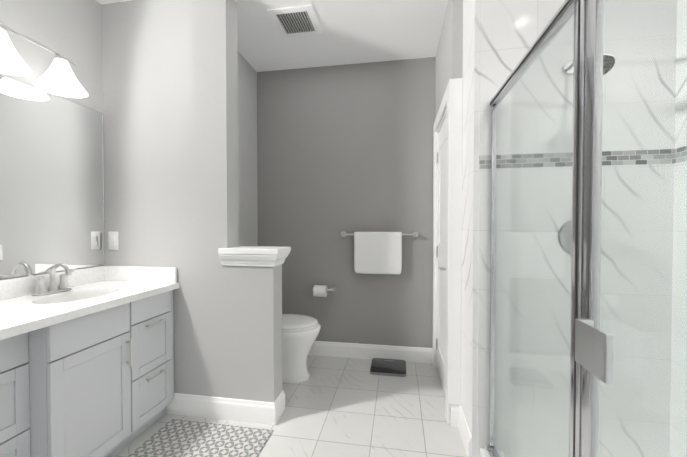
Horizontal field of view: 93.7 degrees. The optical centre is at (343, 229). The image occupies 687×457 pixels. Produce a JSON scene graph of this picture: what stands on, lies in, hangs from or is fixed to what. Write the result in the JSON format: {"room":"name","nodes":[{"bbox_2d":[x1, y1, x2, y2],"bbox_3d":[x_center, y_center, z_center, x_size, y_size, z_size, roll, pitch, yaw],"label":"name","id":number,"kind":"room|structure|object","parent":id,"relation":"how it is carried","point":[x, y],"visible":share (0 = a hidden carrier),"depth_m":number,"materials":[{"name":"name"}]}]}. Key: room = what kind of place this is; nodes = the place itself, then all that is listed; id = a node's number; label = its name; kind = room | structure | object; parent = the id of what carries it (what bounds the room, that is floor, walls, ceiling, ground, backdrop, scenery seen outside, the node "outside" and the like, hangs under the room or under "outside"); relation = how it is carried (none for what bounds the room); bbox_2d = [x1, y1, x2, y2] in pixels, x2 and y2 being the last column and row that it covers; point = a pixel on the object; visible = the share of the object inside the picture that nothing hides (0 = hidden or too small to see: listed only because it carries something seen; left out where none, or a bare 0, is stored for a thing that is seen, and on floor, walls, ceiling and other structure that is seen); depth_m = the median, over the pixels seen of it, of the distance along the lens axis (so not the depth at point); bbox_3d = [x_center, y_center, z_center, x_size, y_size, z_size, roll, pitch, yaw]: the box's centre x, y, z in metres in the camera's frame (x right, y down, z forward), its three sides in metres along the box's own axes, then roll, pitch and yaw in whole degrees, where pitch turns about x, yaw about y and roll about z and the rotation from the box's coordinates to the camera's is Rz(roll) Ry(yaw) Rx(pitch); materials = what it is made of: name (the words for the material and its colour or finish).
{"room":"bathroom","nodes":[
{"label":"bathroom","id":0,"kind":"room"},
{"bbox_2d":[0,0,104,279],"bbox_3d":[-1.968,-0.129,0.629,0.120,2.740,3.515,0,1,10],"label":"wall","id":1,"kind":"structure","parent":0,"point":[71,30],"depth_m":1.92,"materials":[{"name":"grey paint"}]},
{"bbox_2d":[0,23,87,97],"bbox_3d":[-1.626,-0.897,1.505,0.255,0.253,0.812,0,1,10],"label":"sconce","id":2,"kind":"object","parent":1,"relation":"attached to","point":[58,77],"visible":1,"depth_m":1.71,"materials":[{"name":"white glass"}]},
{"bbox_2d":[0,75,104,278],"bbox_3d":[-1.762,-0.262,1.448,0.008,1.028,1.521,0,1,10],"label":"mirror","id":3,"kind":"object","parent":1,"relation":"attached to","point":[52,208],"visible":1,"depth_m":1.84,"materials":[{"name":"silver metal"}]},
{"bbox_2d":[0,266,107,298],"bbox_3d":[-1.757,0.308,1.439,0.020,0.100,1.552,0,1,10],"label":"backsplash","id":4,"kind":"structure","parent":1,"relation":"attached to","point":[9,288],"depth_m":1.73,"materials":[{"name":"white stone"}]},
{"bbox_2d":[102,0,281,402],"bbox_3d":[-1.026,-0.154,2.176,1.220,2.740,0.150,0,1,10],"label":"wall","id":5,"kind":"structure","parent":0,"point":[170,88],"depth_m":2.10,"materials":[{"name":"grey paint"}]},
{"bbox_2d":[108,232,118,249],"bbox_3d":[-1.567,0.076,2.188,0.076,0.124,0.012,0,1,10],"label":"light switch","id":6,"kind":"object","parent":5,"relation":"attached to","point":[112,240],"visible":1,"depth_m":2.19,"materials":[{"name":"white plastic"}]},
{"bbox_2d":[104,267,178,282],"bbox_3d":[-1.355,0.296,2.148,0.535,0.100,0.020,0,1,10],"label":"backsplash","id":7,"kind":"structure","parent":5,"relation":"attached to","point":[133,274],"depth_m":2.13,"materials":[{"name":"white stone"}]},
{"bbox_2d":[165,393,280,424],"bbox_3d":[-0.801,1.151,2.088,0.770,0.134,0.040,0,1,10],"label":"baseboard","id":8,"kind":"structure","parent":5,"relation":"attached to","point":[258,412],"depth_m":2.06,"materials":[{"name":"white wood"}]},
{"bbox_2d":[218,246,290,266],"bbox_3d":[-0.572,0.172,2.104,0.391,0.110,0.242,0,1,10],"label":"trim","id":9,"kind":"structure","parent":5,"relation":"on","point":[272,256],"depth_m":2.01,"materials":[{"name":"white wood"}]},
{"bbox_2d":[278,390,284,412],"bbox_3d":[-0.556,1.149,2.201,0.325,0.134,0.015,0,1,10],"label":"baseboard","id":10,"kind":"structure","parent":5,"relation":"attached to","point":[282,394],"depth_m":2.14,"materials":[{"name":"white wood"}]},
{"bbox_2d":[238,52,257,245],"bbox_3d":[-0.974,-0.164,2.778,0.120,2.740,1.055,0,1,10],"label":"wall","id":11,"kind":"structure","parent":0,"point":[247,153],"depth_m":2.96,"materials":[{"name":"grey paint"}]},
{"bbox_2d":[96,0,447,71],"bbox_3d":[-0.214,-1.533,0.844,3.500,0.060,4.570,0,1,10],"label":"ceiling","id":12,"kind":"structure","parent":0,"point":[360,31],"depth_m":2.52,"materials":[{"name":"white paint"}]},
{"bbox_2d":[267,5,321,36],"bbox_3d":[-0.347,-1.517,2.361,0.320,0.018,0.320,0,1,10],"label":"ceiling vent","id":13,"kind":"object","parent":12,"relation":"in","point":[295,21],"visible":0.98,"depth_m":2.33,"materials":[{"name":"white plastic"}]},
{"bbox_2d":[113,355,466,456],"bbox_3d":[-0.214,1.267,0.889,3.500,0.060,4.570,0,1,10],"label":"floor","id":14,"kind":"structure","parent":0,"point":[342,407],"depth_m":2.08,"materials":[{"name":"tile"}]},
{"bbox_2d":[0,287,178,456],"bbox_3d":[-1.481,0.811,1.407,0.578,0.835,1.540,0,1,10],"label":"bathroom vanity","id":15,"kind":"object","parent":14,"relation":"on","point":[86,362],"depth_m":1.52,"materials":[{"name":"grey paint"}]},
{"bbox_2d":[0,279,178,334],"bbox_3d":[-1.486,0.377,1.394,0.570,0.036,1.552,0,1,10],"label":"countertop","id":16,"kind":"structure","parent":15,"relation":"on","point":[14,316],"depth_m":1.51,"materials":[{"name":"white stone"}]},
{"bbox_2d":[24,263,79,294],"bbox_3d":[-1.579,0.268,1.790,0.151,0.168,0.262,0,1,10],"label":"faucet","id":17,"kind":"object","parent":16,"relation":"on","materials":[{"name":"silver metal"}]},
{"bbox_2d":[16,287,127,302],"bbox_3d":[-1.430,0.417,1.746,0.290,0.129,0.410,0,1,10],"label":"sink","id":18,"kind":"object","parent":16,"relation":"in","point":[81,292],"depth_m":1.83,"materials":[{"name":"white ceramic"}]},
{"bbox_2d":[128,419,272,456],"bbox_3d":[-0.898,1.227,1.205,0.685,0.008,1.625,0,1,10],"label":"rug","id":19,"kind":"object","parent":14,"relation":"on","point":[178,438],"visible":1,"depth_m":1.84,"materials":[{"name":"grey fabric"}]},
{"bbox_2d":[282,314,320,382],"bbox_3d":[-0.555,0.807,2.659,0.745,0.802,0.450,0,1,10],"label":"toilet","id":20,"kind":"object","parent":14,"relation":"on","point":[300,332],"visible":0.42,"depth_m":2.55,"materials":[{"name":"white ceramic"}]},
{"bbox_2d":[370,358,405,376],"bbox_3d":[0.390,1.193,2.799,0.300,0.023,0.290,0,1,10],"label":"bathroom scale","id":21,"kind":"object","parent":14,"relation":"on","point":[388,367],"visible":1,"depth_m":2.76,"materials":[{"name":"black glass"}]},
{"bbox_2d":[257,57,435,347],"bbox_3d":[0.524,-0.167,2.998,2.760,2.740,0.120,0,1,10],"label":"wall","id":22,"kind":"structure","parent":0,"point":[347,148],"depth_m":3.01,"materials":[{"name":"grey paint"}]},
{"bbox_2d":[313,285,336,296],"bbox_3d":[-0.180,0.570,3.000,0.209,0.104,0.134,0,1,10],"label":"paper holder","id":23,"kind":"object","parent":22,"relation":"attached to","point":[320,290],"visible":0.98,"depth_m":2.95,"materials":[{"name":"white paper"}]},
{"bbox_2d":[308,341,431,362],"bbox_3d":[-0.015,1.135,3.042,1.690,0.134,0.015,0,1,10],"label":"baseboard","id":24,"kind":"structure","parent":22,"relation":"attached to","point":[321,348],"depth_m":2.99,"materials":[{"name":"white wood"}]},
{"bbox_2d":[341,231,417,274],"bbox_3d":[0.318,0.209,2.927,0.712,0.382,0.099,0,1,10],"label":"towel rail","id":25,"kind":"object","parent":22,"relation":"attached to","point":[377,252],"visible":1,"depth_m":2.88,"materials":[{"name":"white fabric"}]},
{"bbox_2d":[354,232,401,274],"bbox_3d":[0.310,0.212,2.906,0.430,0.385,0.058,0,1,10],"label":"towel","id":26,"kind":"object","parent":25,"relation":"hanging from","point":[374,252],"depth_m":2.88,"materials":[{"name":"white fabric"}]},
{"bbox_2d":[435,0,462,168],"bbox_3d":[0.802,-0.158,2.428,0.120,2.740,0.910,0,1,10],"label":"wall","id":27,"kind":"structure","parent":0,"point":[449,58],"depth_m":2.08,"materials":[{"name":"grey paint"}]},
{"bbox_2d":[436,115,446,394],"bbox_3d":[0.742,0.193,2.439,0.095,2.022,0.681,0,1,10],"label":"closet door","id":28,"kind":"structure","parent":27,"relation":"in","point":[441,256],"depth_m":2.51,"materials":[{"name":"white wood"}]},
{"bbox_2d":[432,78,462,423],"bbox_3d":[0.791,0.142,2.420,0.137,2.140,0.909,0,1,10],"label":"door frame","id":29,"kind":"structure","parent":27,"relation":"attached to","point":[452,100],"depth_m":1.99,"materials":[{"name":"white wood"}]},
{"bbox_2d":[453,404,471,456],"bbox_3d":[0.685,1.154,1.845,0.030,0.134,0.319,0,1,10],"label":"baseboard","id":30,"kind":"structure","parent":27,"relation":"attached to","point":[459,420],"depth_m":1.86,"materials":[{"name":"white wood"}]},
{"bbox_2d":[461,0,676,456],"bbox_3d":[1.197,-0.147,1.735,1.010,2.740,0.324,0,1,10],"label":"wall","id":31,"kind":"structure","parent":0,"point":[500,37],"depth_m":1.60,"materials":[{"name":"stone"}]},
{"bbox_2d":[558,220,571,252],"bbox_3d":[1.145,0.036,1.552,0.176,0.176,0.059,0,1,10],"label":"shower valve","id":32,"kind":"object","parent":31,"relation":"attached to","point":[563,235],"depth_m":1.58,"materials":[{"name":"grey metal"}]},
{"bbox_2d":[563,53,614,74],"bbox_3d":[1.083,-0.737,1.440,0.128,0.160,0.276,0,1,10],"label":"shower head","id":33,"kind":"object","parent":31,"relation":"attached to","point":[606,67],"depth_m":1.35},
{"bbox_2d":[669,0,686,456],"bbox_3d":[1.469,-0.130,0.680,0.120,2.740,1.666,0,1,10],"label":"wall","id":34,"kind":"structure","parent":0,"point":[682,269],"depth_m":1.48,"materials":[{"name":"tile"}]},
{"bbox_2d":[480,448,503,456],"bbox_3d":[0.998,1.193,0.842,0.855,0.090,1.545,0,1,10],"label":"sill","id":35,"kind":"structure","parent":34,"relation":"attached to","point":[484,453],"depth_m":1.63,"materials":[{"name":"stone"}]},
{"bbox_2d":[485,0,686,456],"bbox_3d":[0.617,0.251,0.892,0.060,1.788,1.540,0,1,10],"label":"shower enclosure","id":36,"kind":"object","parent":35,"relation":"on","point":[591,351],"visible":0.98,"depth_m":0.82,"materials":[{"name":"clear glass"}]}
]}

